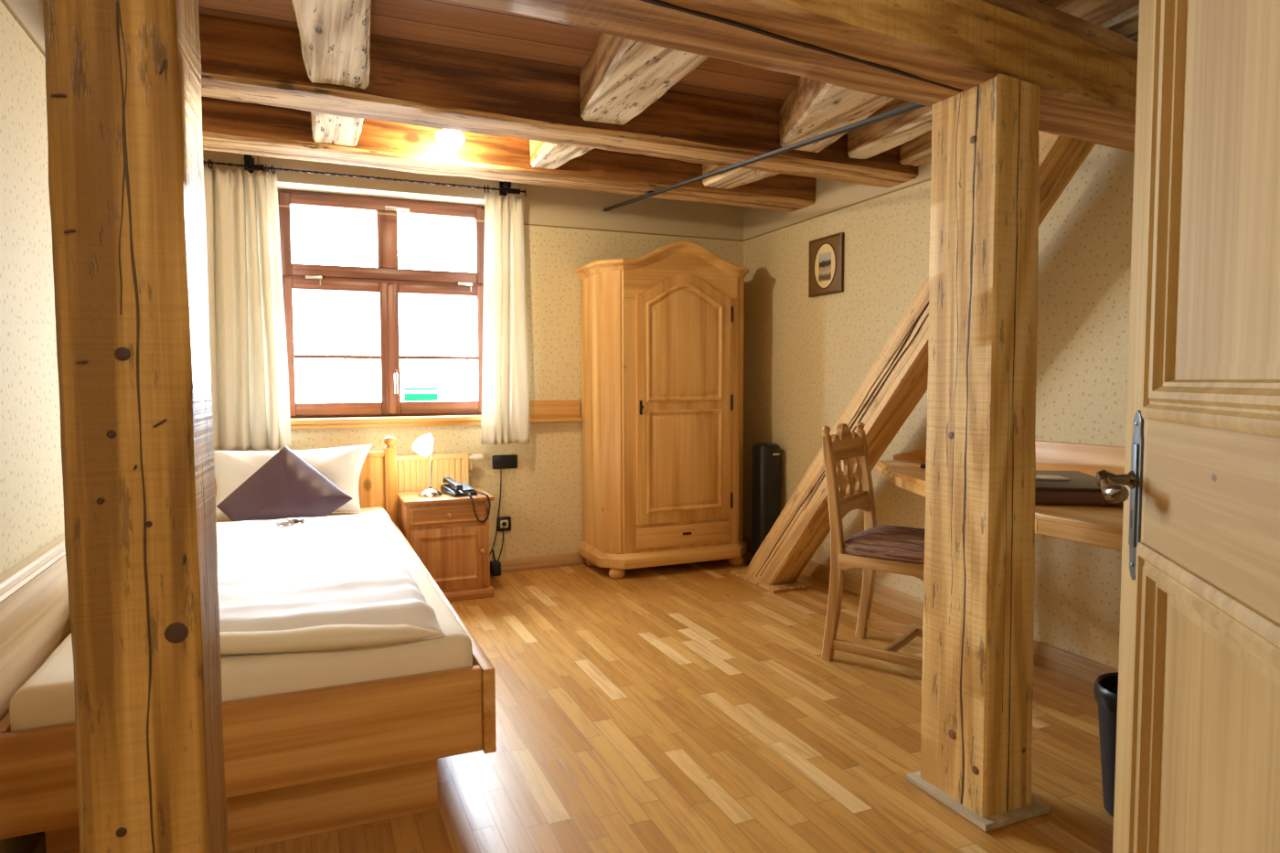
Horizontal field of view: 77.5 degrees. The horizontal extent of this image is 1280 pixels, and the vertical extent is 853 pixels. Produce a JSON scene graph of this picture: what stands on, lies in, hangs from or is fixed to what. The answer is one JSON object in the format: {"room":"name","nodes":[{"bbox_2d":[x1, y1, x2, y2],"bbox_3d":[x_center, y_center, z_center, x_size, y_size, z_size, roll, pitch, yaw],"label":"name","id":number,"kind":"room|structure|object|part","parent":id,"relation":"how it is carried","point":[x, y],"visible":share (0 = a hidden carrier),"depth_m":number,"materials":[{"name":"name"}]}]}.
{"room":"bedroom","nodes":[
{"label":"bedroom","id":0,"kind":"room"},
{"bbox_2d":[0,0,64,852],"bbox_3d":[-1.336,-0.124,1.206,0.150,2.520,6.577,-2,4,-23],"label":"wall","id":1,"kind":"structure","parent":0,"point":[31,481],"depth_m":2.17,"materials":[{"name":"paint"}]},
{"bbox_2d":[0,0,45,57],"bbox_3d":[-1.296,-1.051,1.251,0.006,0.008,6.421,-2,4,-23],"label":"trim","id":2,"kind":"structure","parent":1,"relation":"attached to","point":[4,2],"depth_m":2.19,"materials":[{"name":"brown wood"}]},
{"bbox_2d":[202,149,743,560],"bbox_3d":[-0.955,-0.346,5.118,3.928,2.520,0.330,-2,4,-23],"label":"wall","id":3,"kind":"structure","parent":0,"point":[542,496],"depth_m":5.09,"materials":[{"name":"paint"}]},
{"bbox_2d":[202,154,526,196],"bbox_3d":[-1.539,-1.433,4.553,1.809,0.106,0.139,-2,4,-23],"label":"curtain rod","id":4,"kind":"object","parent":3,"relation":"attached to","point":[249,165],"visible":0.87,"depth_m":4.45,"materials":[{"name":"black metal"}]},
{"bbox_2d":[203,164,291,450],"bbox_3d":[-2.145,-0.620,4.291,0.459,1.506,0.091,-1,3,-21],"label":"curtain","id":5,"kind":"object","parent":4,"relation":"hanging from","point":[250,398],"visible":0.84,"depth_m":4.29,"materials":[{"name":"white fabric"}]},
{"bbox_2d":[480,192,529,445],"bbox_3d":[-0.825,-0.646,4.849,0.306,1.512,0.074,-2,4,-23],"label":"curtain","id":6,"kind":"object","parent":4,"relation":"hanging from","point":[505,379],"visible":1,"depth_m":4.84,"materials":[{"name":"white fabric"}]},
{"bbox_2d":[277,188,484,429],"bbox_3d":[-1.517,-0.692,4.792,1.340,1.380,0.278,-2,4,-23],"label":"window","id":7,"kind":"structure","parent":3,"relation":"in","point":[386,279],"depth_m":4.82,"materials":[{"name":"brown wood"}]},
{"bbox_3d":[-1.803,-0.468,4.764,0.590,0.798,0.057,-2,4,-23],"label":"sash","id":8,"kind":"part","parent":7,"relation":"part of","materials":[{"name":"brown wood"}]},
{"bbox_3d":[-1.534,-1.126,4.843,1.180,0.469,0.057,-2,4,-23],"label":"sash","id":9,"kind":"part","parent":7,"relation":"part of","materials":[{"name":"brown wood"}]},
{"bbox_3d":[-1.505,-0.029,4.806,1.340,0.055,0.228,-2,4,-23],"label":"sill","id":10,"kind":"part","parent":7,"relation":"part of","materials":[{"name":"brown wood"}]},
{"bbox_3d":[-1.486,-0.274,4.851,0.023,0.150,0.060,-2,4,-23],"label":"handle","id":11,"kind":"part","parent":7,"relation":"part of","materials":[{"name":"silver metal"}]},
{"bbox_3d":[-1.464,-1.311,4.806,0.140,0.027,0.051,-2,4,-23],"label":"handle","id":12,"kind":"part","parent":7,"relation":"part of","materials":[{"name":"silver metal"}]},
{"bbox_2d":[404,387,437,401],"bbox_3d":[-1.362,-0.200,4.960,0.207,0.082,0.004,-2,4,-23],"label":"window sticker","id":13,"kind":"object","parent":7,"relation":"attached to","point":[410,394],"visible":1,"depth_m":4.96,"materials":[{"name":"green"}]},
{"bbox_3d":[-1.260,-0.483,4.996,0.588,0.798,0.057,-2,4,-23],"label":"sash","id":14,"kind":"part","parent":7,"relation":"part of","materials":[{"name":"brown wood"}]},
{"bbox_2d":[396,452,483,490],"bbox_3d":[-1.487,0.555,4.708,1.126,0.770,0.093,-2,4,-23],"label":"radiator","id":15,"kind":"object","parent":3,"relation":"attached to","point":[413,471],"visible":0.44,"depth_m":4.75,"materials":[{"name":"beige metal"}]},
{"bbox_2d":[496,516,511,531],"bbox_3d":[-0.856,0.613,5.021,0.090,0.090,0.022,-2,4,-23],"label":"wall socket","id":16,"kind":"object","parent":3,"relation":"attached to","point":[503,521],"visible":1,"depth_m":5.02,"materials":[{"name":"black plastic"}]},
{"bbox_2d":[497,526,503,560],"bbox_3d":[-0.878,0.748,4.998,0.069,0.233,0.016,-3,4,-39],"label":"cable","id":17,"kind":"object","parent":16,"relation":"attached to","point":[503,527],"visible":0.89,"depth_m":5.00,"materials":[{"name":"black plastic"}]},
{"bbox_2d":[490,550,501,575],"bbox_3d":[-0.900,0.848,4.961,0.060,0.153,0.078,-2,4,-23],"label":"power adapter","id":18,"kind":"object","parent":17,"relation":"hanging from","point":[495,565],"visible":0.98,"depth_m":4.93,"materials":[{"name":"black plastic"}]},
{"bbox_2d":[491,454,517,469],"bbox_3d":[-0.847,0.222,5.008,0.159,0.087,0.014,-2,4,-23],"label":"socket plate","id":19,"kind":"object","parent":3,"relation":"attached to","point":[508,461],"visible":1,"depth_m":5.00,"materials":[{"name":"black plastic"}]},
{"bbox_2d":[489,468,501,556],"bbox_3d":[-0.911,0.548,4.981,0.109,0.572,0.012,-2,4,-31],"label":"cable","id":20,"kind":"object","parent":19,"relation":"hanging from","point":[500,468],"visible":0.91,"depth_m":4.99,"materials":[{"name":"black plastic"}]},
{"bbox_2d":[278,204,743,241],"bbox_3d":[-0.917,-1.259,4.901,3.573,0.008,0.006,-2,4,-23],"label":"trim","id":21,"kind":"structure","parent":3,"relation":"attached to","point":[279,205],"depth_m":4.87,"materials":[{"name":"brown"}]},
{"bbox_2d":[489,552,586,572],"bbox_3d":[-0.398,0.867,5.234,2.427,0.080,0.016,-2,4,-23],"label":"baseboard","id":22,"kind":"structure","parent":3,"relation":"attached to","point":[517,564],"depth_m":5.13,"materials":[{"name":"brown wood"}]},
{"bbox_2d":[529,400,582,422],"bbox_3d":[-0.584,-0.098,5.077,0.439,0.135,0.060,-2,4,-23],"label":"wall shelf","id":23,"kind":"object","parent":3,"relation":"attached to","point":[539,410],"visible":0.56,"depth_m":5.10,"materials":[{"name":"brown wood"}]},
{"bbox_2d":[23,551,1113,852],"bbox_3d":[0.314,1.118,2.171,3.978,0.080,6.927,-2,4,-23],"label":"floor","id":24,"kind":"structure","parent":0,"point":[692,707],"depth_m":2.65,"materials":[{"name":"brown wood"}]},
{"bbox_2d":[42,0,228,852],"bbox_3d":[-0.789,0.141,1.277,0.184,1.980,0.192,-2,4,-23],"label":"pillar","id":25,"kind":"structure","parent":24,"relation":"on","point":[126,188],"depth_m":1.19,"materials":[{"name":"brown wood"}]},
{"bbox_2d":[0,436,496,852],"bbox_3d":[-1.397,0.581,3.084,1.169,0.900,2.662,-2,4,-23],"label":"bed","id":26,"kind":"object","parent":24,"relation":"on","point":[301,763],"visible":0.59,"depth_m":2.04,"materials":[{"name":"brown wood"}]},
{"bbox_3d":[-1.907,0.725,2.911,0.028,0.227,2.490,-2,4,-23],"label":"rail","id":27,"kind":"part","parent":26,"relation":"part of","materials":[{"name":"brown wood"}]},
{"bbox_3d":[-1.919,0.605,2.850,0.022,0.562,2.640,-2,4,-23],"label":"wall panel","id":28,"kind":"part","parent":26,"relation":"part of","materials":[{"name":"brown wood"}]},
{"bbox_2d":[9,506,472,731],"bbox_3d":[-1.411,0.610,3.107,1.045,0.198,2.487,-2,4,-23],"label":"mattress","id":29,"kind":"object","parent":26,"relation":"on","point":[47,698],"visible":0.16,"depth_m":2.02,"materials":[{"name":"white fabric"}]},
{"bbox_2d":[216,446,352,522],"bbox_3d":[-1.744,0.281,3.933,0.610,0.361,0.205,-2,4,-23],"label":"cushion","id":30,"kind":"object","parent":29,"relation":"on","point":[285,486],"visible":0.84,"depth_m":3.89,"materials":[{"name":"purple fabric"}]},
{"bbox_2d":[213,444,371,518],"bbox_3d":[-1.792,0.281,4.111,0.800,0.346,0.220,-2,4,-23],"label":"pillow","id":31,"kind":"object","parent":29,"relation":"on","point":[342,466],"visible":0.49,"depth_m":4.12,"materials":[{"name":"white fabric"}]},
{"bbox_2d":[216,513,445,654],"bbox_3d":[-1.322,0.493,2.799,0.953,0.076,1.912,-2,4,-23],"label":"duvet","id":32,"kind":"object","parent":29,"relation":"on","point":[330,582],"visible":0.7,"depth_m":2.41,"materials":[{"name":"white fabric"}]},
{"bbox_2d":[276,519,294,526],"bbox_3d":[-1.529,0.416,3.437,0.024,0.024,0.070,2,4,38],"label":"candy","id":33,"kind":"object","parent":32,"relation":"on","point":[285,522],"visible":1,"depth_m":3.43,"materials":[{"name":"beige"}]},
{"bbox_2d":[286,518,304,523],"bbox_3d":[-1.504,0.414,3.480,0.070,0.024,0.024,0,3,0],"label":"candy","id":34,"kind":"object","parent":32,"relation":"on","point":[296,521],"visible":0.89,"depth_m":3.47,"materials":[{"name":"brown"}]},
{"bbox_3d":[-0.927,0.776,1.951,1.080,0.227,0.032,-2,4,-23],"label":"footboard","id":35,"kind":"part","parent":26,"relation":"part of","materials":[{"name":"brown wood"}]},
{"bbox_3d":[-1.914,0.529,4.268,1.073,0.755,0.044,-2,4,-23],"label":"headboard","id":36,"kind":"part","parent":26,"relation":"part of","materials":[{"name":"brown wood"}]},
{"bbox_3d":[-1.400,0.534,4.494,0.064,0.835,0.062,-2,4,-23],"label":"head post","id":37,"kind":"part","parent":26,"relation":"part of","materials":[{"name":"brown wood"}]},
{"bbox_3d":[-0.902,0.701,3.311,0.033,0.232,2.542,-2,4,-23],"label":"rail","id":38,"kind":"part","parent":26,"relation":"part of","materials":[{"name":"brown wood"}]},
{"bbox_2d":[397,486,494,601],"bbox_3d":[-1.116,0.665,4.546,0.485,0.566,0.462,-2,4,-23],"label":"nightstand","id":39,"kind":"object","parent":24,"relation":"on","point":[444,531],"visible":0.82,"depth_m":4.37,"materials":[{"name":"brown wood"}]},
{"bbox_2d":[412,433,442,497],"bbox_3d":[-1.182,0.213,4.425,0.161,0.350,0.140,-2,4,-23],"label":"table lamp","id":40,"kind":"object","parent":39,"relation":"on","point":[423,445],"visible":1,"depth_m":4.39,"materials":[{"name":"white metal"}]},
{"bbox_3d":[-1.198,0.104,4.394,0.112,0.123,0.105,-2,4,-23],"label":"lamp shade","id":41,"kind":"part","parent":40,"relation":"part of","materials":[{"name":"white"}]},
{"bbox_3d":[-1.159,0.193,4.437,0.033,0.310,0.010,-2,4,-23],"label":"stem","id":42,"kind":"part","parent":40,"relation":"part of","materials":[{"name":"silver metal"}]},
{"bbox_3d":[-1.045,0.482,4.351,0.411,0.103,0.026,-2,4,-23],"label":"drawer","id":43,"kind":"part","parent":39,"relation":"part of","materials":[{"name":"brown wood"}]},
{"bbox_3d":[-1.043,0.721,4.362,0.411,0.335,0.032,-2,4,-23],"label":"door","id":44,"kind":"part","parent":39,"relation":"part of","materials":[{"name":"brown wood"}]},
{"bbox_2d":[440,477,490,522],"bbox_3d":[-0.979,0.408,4.470,0.160,0.231,0.321,-3,4,-37],"label":"telephone","id":45,"kind":"object","parent":39,"relation":"on","point":[453,488],"visible":1,"depth_m":4.44,"materials":[{"name":"black plastic"}]},
{"bbox_3d":[-0.911,0.427,4.398,0.147,0.201,0.108,2,4,37],"label":"cord","id":46,"kind":"part","parent":45,"relation":"part of","materials":[{"name":"black plastic"}]},
{"bbox_2d":[575,240,748,578],"bbox_3d":[0.176,-0.118,5.138,1.059,2.055,0.519,-2,4,-23],"label":"wardrobe","id":47,"kind":"object","parent":24,"relation":"on","point":[662,329],"visible":1,"depth_m":4.90,"materials":[{"name":"brown wood"}]},
{"bbox_3d":[0.172,-1.042,5.090,1.059,0.205,0.511,-2,4,-23],"label":"cornice","id":48,"kind":"part","parent":47,"relation":"part of","materials":[{"name":"brown wood"}]},
{"bbox_3d":[0.176,0.797,5.198,1.043,0.089,0.503,-2,4,-23],"label":"moulding","id":49,"kind":"part","parent":47,"relation":"part of","materials":[{"name":"brown wood"}]},
{"bbox_3d":[0.275,0.675,4.988,0.644,0.130,0.024,-2,4,-23],"label":"drawer","id":50,"kind":"part","parent":47,"relation":"part of","materials":[{"name":"brown wood"}]},
{"bbox_3d":[0.273,-0.172,4.937,0.644,1.529,0.030,-2,4,-23],"label":"door","id":51,"kind":"part","parent":47,"relation":"part of","materials":[{"name":"brown wood"}]},
{"bbox_3d":[0.283,0.208,4.939,0.520,0.627,0.013,-2,4,-23],"label":"panel","id":52,"kind":"part","parent":47,"relation":"part of","materials":[{"name":"brown wood"}]},
{"bbox_3d":[0.281,-0.516,4.898,0.520,0.717,0.013,-2,4,-23],"label":"panel","id":53,"kind":"part","parent":47,"relation":"part of","materials":[{"name":"brown wood"}]},
{"bbox_2d":[746,442,779,565],"bbox_3d":[0.819,0.507,5.191,0.210,0.795,0.210,-2,4,-23],"label":"tower fan","id":54,"kind":"object","parent":24,"relation":"on","point":[765,455],"visible":0.65,"depth_m":5.12,"materials":[{"name":"black plastic"}]},
{"bbox_2d":[765,471,779,535],"bbox_3d":[0.850,0.552,5.122,0.104,0.514,0.005,-2,4,-23],"label":"grille","id":55,"kind":"object","parent":54,"relation":"attached to","point":[772,478],"depth_m":5.12,"materials":[{"name":"black plastic"}]},
{"bbox_2d":[821,422,925,670],"bbox_3d":[1.091,0.500,3.429,0.502,1.013,0.460,2,4,37],"label":"dining chair","id":56,"kind":"object","parent":24,"relation":"on","point":[898,549],"visible":0.84,"depth_m":3.38,"materials":[{"name":"brown wood"}]},
{"bbox_3d":[0.822,0.524,3.401,0.103,0.971,0.036,2,4,37],"label":"leg","id":57,"kind":"part","parent":56,"relation":"part of","materials":[{"name":"brown wood"}]},
{"bbox_3d":[0.909,0.065,3.543,0.046,0.155,0.344,2,4,37],"label":"crest rail","id":58,"kind":"part","parent":56,"relation":"part of","materials":[{"name":"brown wood"}]},
{"bbox_3d":[0.937,0.350,3.538,0.032,0.095,0.344,2,4,37],"label":"rail","id":59,"kind":"part","parent":56,"relation":"part of","materials":[{"name":"brown wood"}]},
{"bbox_3d":[1.050,0.506,3.697,0.103,0.971,0.036,2,4,37],"label":"leg","id":60,"kind":"part","parent":56,"relation":"part of","materials":[{"name":"brown wood"}]},
{"bbox_3d":[0.999,0.577,3.258,0.390,0.070,0.026,2,4,37],"label":"seat rail","id":61,"kind":"part","parent":56,"relation":"part of","materials":[{"name":"brown wood"}]},
{"bbox_2d":[842,524,925,564],"bbox_3d":[1.121,0.487,3.405,0.426,0.100,0.420,2,4,37],"label":"seat cushion","id":62,"kind":"object","parent":56,"relation":"on","point":[884,544],"depth_m":3.29,"materials":[{"name":"fabric"}]},
{"bbox_2d":[729,130,1095,593],"bbox_3d":[1.154,-0.132,3.854,0.270,2.220,2.415,-2,4,-23],"label":"diagonal brace","id":63,"kind":"object","parent":24,"relation":"on","point":[897,380],"visible":0.48,"depth_m":3.78,"materials":[{"name":"brown wood"}]},
{"bbox_2d":[906,74,1049,831],"bbox_3d":[0.964,0.078,2.247,0.238,1.985,0.302,-2,4,-23],"label":"timber post","id":64,"kind":"object","parent":24,"relation":"on","point":[979,566],"visible":1,"depth_m":2.16,"materials":[{"name":"brown wood"}]},
{"bbox_2d":[450,0,1137,152],"bbox_3d":[0.324,-0.985,1.898,3.574,0.196,0.384,-2,4,-31],"label":"ceiling beam","id":65,"kind":"structure","parent":64,"relation":"on","point":[924,52],"depth_m":1.94,"materials":[{"name":"brown wood"}]},
{"bbox_2d":[982,0,1138,59],"bbox_3d":[0.316,-1.113,1.908,3.569,0.096,0.350,-2,4,-31],"label":"beam","id":66,"kind":"structure","parent":65,"relation":"on","point":[1086,30],"depth_m":2.25,"materials":[{"name":"brown wood"}]},
{"bbox_2d":[1093,672,1118,817],"bbox_3d":[1.389,0.894,2.195,0.254,0.357,0.254,-2,4,-23],"label":"waste bin","id":67,"kind":"object","parent":24,"relation":"on","point":[1105,687],"visible":0.22,"depth_m":2.19,"materials":[{"name":"black plastic"}]},
{"bbox_2d":[198,0,1047,107],"bbox_3d":[0.315,-1.417,2.004,3.878,0.120,6.877,-2,4,-23],"label":"ceiling","id":68,"kind":"structure","parent":0,"point":[447,26],"depth_m":2.88,"materials":[{"name":"brown wood"}]},
{"bbox_2d":[291,0,371,89],"bbox_3d":[-0.776,-1.266,1.973,0.216,0.203,1.882,-1,3,-19],"label":"joist","id":69,"kind":"object","parent":68,"relation":"hanging from","point":[335,35],"visible":1,"depth_m":2.48,"materials":[{"name":"beige wood"}]},
{"bbox_2d":[310,111,363,146],"bbox_3d":[-1.286,-1.368,3.372,0.209,0.226,0.597,-2,4,-23],"label":"joist","id":70,"kind":"object","parent":68,"relation":"hanging from","point":[325,128],"visible":0.38,"depth_m":3.41,"materials":[{"name":"beige wood"}]},
{"bbox_2d":[435,128,465,153],"bbox_3d":[-0.890,-1.396,3.735,0.131,0.223,0.131,0,3,-2],"label":"ceiling lamp","id":71,"kind":"object","parent":68,"relation":"hanging from","point":[451,141],"visible":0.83,"depth_m":3.70,"materials":[{"name":"white glass"}]},
{"bbox_2d":[201,96,816,212],"bbox_3d":[-0.614,-1.412,4.167,3.572,0.234,0.276,-2,4,-25],"label":"ceiling beam","id":72,"kind":"structure","parent":68,"relation":"hanging from","point":[229,126],"depth_m":3.97,"materials":[{"name":"brown wood"}]},
{"bbox_2d":[602,102,926,211],"bbox_3d":[0.323,-1.196,3.806,0.037,0.281,2.990,-1,3,-22],"label":"rail","id":73,"kind":"object","parent":72,"relation":"attached to","point":[912,106],"visible":0.96,"depth_m":3.13,"materials":[{"name":"black metal"}]},
{"bbox_2d":[198,13,917,188],"bbox_3d":[-0.274,-1.328,3.361,3.558,0.255,0.248,-2,4,-24],"label":"ceiling beam","id":74,"kind":"structure","parent":68,"relation":"hanging from","point":[242,60],"depth_m":3.14,"materials":[{"name":"brown wood"}]},
{"bbox_2d":[529,139,593,169],"bbox_3d":[-0.360,-1.394,3.793,0.223,0.224,0.604,-2,4,-23],"label":"joist","id":75,"kind":"object","parent":68,"relation":"hanging from","point":[543,154],"visible":0.34,"depth_m":3.84,"materials":[{"name":"beige wood"}]},
{"bbox_2d":[579,32,708,125],"bbox_3d":[0.101,-1.290,2.358,0.475,0.201,1.883,-2,4,-23],"label":"joist","id":76,"kind":"object","parent":68,"relation":"hanging from","point":[621,78],"visible":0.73,"depth_m":2.84,"materials":[{"name":"beige wood"}]},
{"bbox_2d":[702,163,778,188],"bbox_3d":[0.574,-1.422,4.218,0.293,0.226,0.612,-2,4,-23],"label":"joist","id":77,"kind":"object","parent":68,"relation":"hanging from","point":[738,176],"visible":0.34,"depth_m":4.28,"materials":[{"name":"beige wood"}]},
{"bbox_2d":[778,76,894,152],"bbox_3d":[0.915,-1.310,2.669,0.467,0.199,2.104,0,3,-3],"label":"joist","id":78,"kind":"object","parent":68,"relation":"hanging from","point":[813,108],"visible":0.41,"depth_m":3.21,"materials":[{"name":"beige wood"}]},
{"bbox_2d":[847,0,1139,159],"bbox_3d":[1.356,-1.325,2.902,0.218,0.201,1.937,-1,3,-16],"label":"joist","id":79,"kind":"object","parent":68,"relation":"hanging from","point":[1120,16],"visible":0.31,"depth_m":3.30,"materials":[{"name":"brown wood"}]},
{"bbox_2d":[899,41,1138,166],"bbox_3d":[1.611,-1.332,3.019,0.250,0.200,1.928,-1,3,-21],"label":"joist","id":80,"kind":"object","parent":68,"relation":"hanging from","point":[915,152],"visible":0.05,"depth_m":3.82,"materials":[{"name":"brown wood"}]},
{"bbox_2d":[742,143,1134,669],"bbox_3d":[2.041,-0.216,2.645,0.150,2.520,6.580,-2,3,-22],"label":"wall","id":81,"kind":"structure","parent":0,"point":[805,358],"depth_m":4.07,"materials":[{"name":"paint"}]},
{"bbox_2d":[808,232,844,297],"bbox_3d":[1.093,-0.945,4.695,0.024,0.336,0.324,-2,3,-22],"label":"framed picture","id":82,"kind":"object","parent":81,"relation":"attached to","point":[826,265],"visible":1,"depth_m":4.68,"materials":[{"name":"brown wood"}]},
{"bbox_2d":[818,251,831,282],"bbox_3d":[1.088,-0.939,4.693,0.002,0.163,0.120,-2,3,-22],"label":"print","id":83,"kind":"object","parent":82,"relation":"attached to","point":[824,257],"depth_m":4.69},
{"bbox_2d":[743,177,931,241],"bbox_3d":[1.598,-1.186,3.464,0.006,0.008,4.628,-2,3,-22],"label":"trim","id":84,"kind":"structure","parent":81,"relation":"attached to","point":[928,179],"depth_m":4.51,"materials":[{"name":"brown wood"}]},
{"bbox_2d":[742,535,1118,686],"bbox_3d":[1.602,0.947,3.578,0.016,0.095,4.598,-2,3,-22],"label":"baseboard","id":85,"kind":"structure","parent":81,"relation":"attached to","point":[1085,670],"depth_m":4.01,"materials":[{"name":"brown wood"}]},
{"bbox_2d":[875,440,1125,550],"bbox_3d":[1.438,0.234,2.833,0.880,0.307,2.550,-2,4,-23],"label":"desk","id":86,"kind":"object","parent":81,"relation":"attached to","point":[1100,526],"visible":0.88,"depth_m":3.02,"materials":[{"name":"brown wood"}]},
{"bbox_2d":[1034,469,1123,506],"bbox_3d":[1.394,0.204,2.725,0.344,0.057,0.504,0,3,12],"label":"leather folder","id":87,"kind":"object","parent":86,"relation":"on","point":[1082,489],"visible":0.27,"depth_m":2.49,"materials":[{"name":"brown leather"}]},
{"bbox_2d":[1035,474,1069,479],"bbox_3d":[1.412,0.173,2.743,0.095,0.002,0.130,-1,3,-6],"label":"paper slip","id":88,"kind":"object","parent":87,"relation":"on","point":[1037,475],"visible":0.71,"depth_m":2.74,"materials":[{"name":"beige paper"}]},
{"bbox_2d":[1035,477,1070,480],"bbox_3d":[1.351,0.175,2.646,0.140,0.009,0.009,1,3,12],"label":"pen","id":89,"kind":"object","parent":87,"relation":"on","point":[1037,478],"visible":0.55,"depth_m":2.64,"materials":[{"name":"silver metal"}]},
{"bbox_3d":[0.700,0.135,0.579,0.105,2.060,0.160,-2,4,-23],"label":"trim","id":90,"kind":"structure","parent":0,"visible":0},
{"bbox_2d":[1095,0,1279,852],"bbox_3d":[0.716,0.126,0.994,0.114,2.008,0.832,1,3,16],"label":"door","id":91,"kind":"structure","parent":90,"relation":"attached to","point":[1198,751],"depth_m":1.09,"materials":[{"name":"brown wood"}]},
{"bbox_3d":[0.774,0.098,1.284,0.064,0.047,0.118,1,3,16],"label":"handle","id":92,"kind":"part","parent":91,"relation":"part of","materials":[{"name":"silver metal"}]},
{"bbox_3d":[0.817,0.114,1.317,0.008,0.282,0.044,1,3,16],"label":"lock plate","id":93,"kind":"part","parent":91,"relation":"part of","materials":[{"name":"metal"}]},
{"bbox_3d":[0.735,0.573,1.028,0.029,0.742,0.583,1,3,16],"label":"panel","id":94,"kind":"part","parent":91,"relation":"part of","materials":[{"name":"brown wood"}]},
{"bbox_3d":[0.732,-0.379,0.974,0.029,0.766,0.583,1,3,16],"label":"panel","id":95,"kind":"part","parent":91,"relation":"part of","materials":[{"name":"brown wood"}]}
]}

